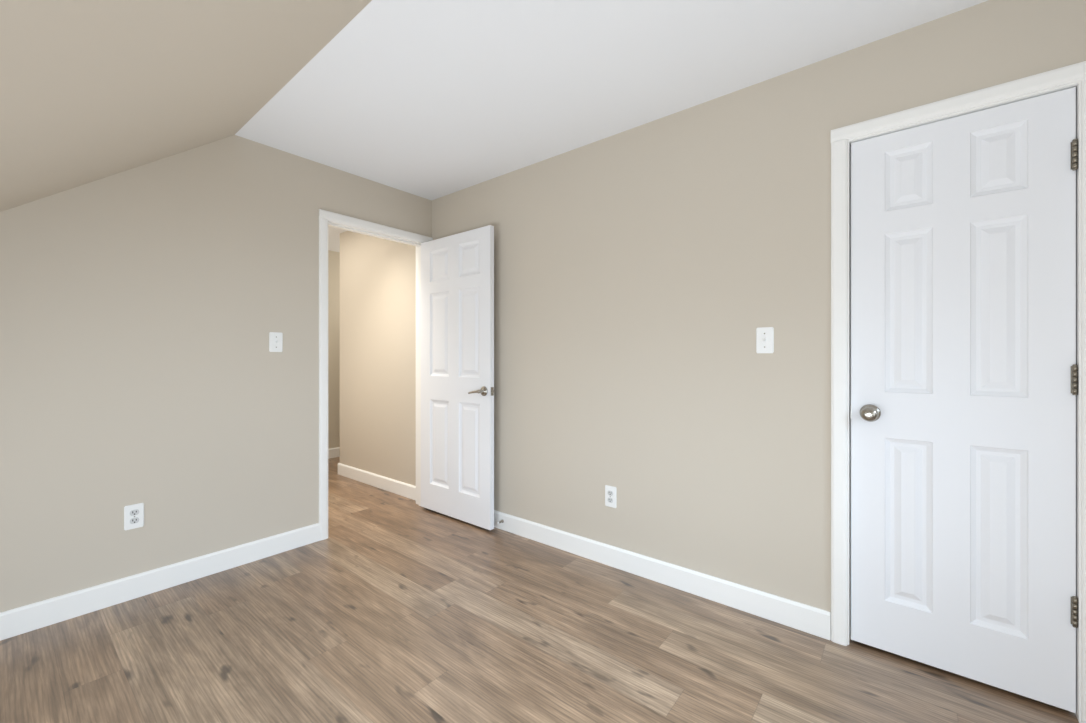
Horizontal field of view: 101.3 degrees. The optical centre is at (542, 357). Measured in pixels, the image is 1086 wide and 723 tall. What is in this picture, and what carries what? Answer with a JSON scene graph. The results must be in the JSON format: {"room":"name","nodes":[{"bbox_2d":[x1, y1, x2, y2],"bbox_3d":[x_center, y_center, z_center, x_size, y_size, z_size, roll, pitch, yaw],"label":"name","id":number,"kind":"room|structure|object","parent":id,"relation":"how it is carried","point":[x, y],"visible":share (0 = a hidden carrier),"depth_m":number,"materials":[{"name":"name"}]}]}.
{"room":"empty bedroom","nodes":[
{"label":"empty bedroom","id":0,"kind":"room"},
{"bbox_2d":[0,0,371,211],"bbox_3d":[-0.656,-0.493,0.293,4.619,1.696,2.060,0,0,39],"label":"ceiling","id":1,"kind":"structure","parent":0,"point":[91,90],"depth_m":1.33,"materials":[{"name":"paint"}]},
{"bbox_2d":[0,135,431,611],"bbox_3d":[-1.988,-0.066,2.227,0.115,2.450,3.388,0,0,39],"label":"wall","id":2,"kind":"structure","parent":0,"point":[140,306],"depth_m":2.23,"materials":[{"name":"paint"}]},
{"bbox_2d":[124,503,143,529],"bbox_3d":[-1.972,0.765,2.148,0.009,0.116,0.072,0,0,39],"label":"outlet","id":3,"kind":"object","parent":2,"relation":"attached to","point":[133,514],"visible":1,"depth_m":2.15,"materials":[{"name":"plastic"}]},
{"bbox_2d":[0,523,319,640],"bbox_3d":[-2.175,1.103,1.894,0.014,0.112,2.406,0,0,39],"label":"baseboard","id":4,"kind":"structure","parent":2,"relation":"attached to","point":[27,618],"depth_m":2.16,"materials":[{"name":"paint"}]},
{"bbox_2d":[269,332,282,351],"bbox_3d":[-1.575,-0.094,2.630,0.021,0.116,0.072,0,0,39],"label":"switch","id":5,"kind":"object","parent":2,"relation":"attached to","point":[275,338],"visible":1,"depth_m":2.63,"materials":[{"name":"plastic"}]},
{"bbox_2d":[319,209,432,540],"bbox_3d":[-1.191,0.106,3.200,0.134,2.106,0.872,0,0,39],"label":"door frame","id":6,"kind":"structure","parent":2,"relation":"attached to","point":[324,216],"depth_m":2.86,"materials":[{"name":"paint"}]},
{"bbox_2d":[421,225,494,529],"bbox_3d":[-0.631,0.130,3.197,0.773,2.022,0.145,0,0,39],"label":"room door","id":7,"kind":"structure","parent":6,"relation":"attached to","point":[457,270],"depth_m":3.15,"materials":[{"name":"paint"}]},
{"bbox_2d":[328,250,339,448],"bbox_3d":[-1.766,-0.066,4.389,2.261,2.450,2.830,0,0,39],"label":"wall","id":8,"kind":"structure","parent":0,"point":[333,257],"depth_m":5.17,"materials":[{"name":"paint"}]},
{"bbox_2d":[328,447,339,458],"bbox_3d":[-2.549,1.103,5.024,0.014,0.112,2.600,0,0,39],"label":"baseboard","id":9,"kind":"structure","parent":8,"relation":"attached to","point":[333,452],"depth_m":5.17,"materials":[{"name":"paint"}]},
{"bbox_2d":[0,457,1078,722],"bbox_3d":[-0.530,1.189,2.166,7.350,0.060,5.700,0,0,39],"label":"floor","id":10,"kind":"structure","parent":0,"point":[407,611],"depth_m":1.73,"materials":[{"name":"wood"}]},
{"bbox_2d":[235,0,987,251],"bbox_3d":[-0.048,-1.291,2.841,6.880,0.100,3.075,0,0,39],"label":"ceiling","id":11,"kind":"structure","parent":0,"point":[428,99],"depth_m":1.93,"materials":[{"name":"paint"}]},
{"bbox_2d":[340,0,1085,611],"bbox_3d":[0.333,-0.066,2.600,5.985,2.450,0.115,0,0,39],"label":"wall","id":12,"kind":"structure","parent":0,"point":[637,270],"depth_m":2.23,"materials":[{"name":"paint"}]},
{"bbox_2d":[338,463,415,499],"bbox_3d":[-1.514,1.103,4.013,1.363,0.112,0.014,0,0,39],"label":"baseboard","id":13,"kind":"structure","parent":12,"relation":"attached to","point":[388,484],"depth_m":3.96,"materials":[{"name":"paint"}]},
{"bbox_2d":[605,485,615,507],"bbox_3d":[0.377,0.774,2.486,0.072,0.116,0.009,0,0,39],"label":"outlet","id":14,"kind":"object","parent":12,"relation":"attached to","point":[610,491],"visible":1,"depth_m":2.48,"materials":[{"name":"plastic"}]},
{"bbox_2d":[494,510,830,639],"bbox_3d":[0.156,1.103,2.661,2.642,0.112,0.014,0,0,39],"label":"baseboard","id":15,"kind":"structure","parent":12,"relation":"attached to","point":[815,621],"depth_m":2.22,"materials":[{"name":"paint"}]},
{"bbox_2d":[756,327,773,352],"bbox_3d":[0.987,-0.079,1.984,0.072,0.116,0.021,0,0,39],"label":"switch","id":16,"kind":"object","parent":12,"relation":"attached to","point":[764,335],"visible":1,"depth_m":1.99,"materials":[{"name":"plastic"}]},
{"bbox_2d":[831,61,1085,722],"bbox_3d":[1.507,0.133,1.649,0.638,2.052,0.116,0,0,39],"label":"door frame","id":17,"kind":"structure","parent":12,"relation":"attached to","point":[1077,85],"depth_m":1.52,"materials":[{"name":"paint"}]},
{"bbox_2d":[851,87,1077,712],"bbox_3d":[1.492,0.135,1.630,0.600,2.012,0.170,0,0,39],"label":"closet door","id":18,"kind":"structure","parent":12,"relation":"in","point":[964,376],"depth_m":1.58,"materials":[{"name":"paint"}]}
]}

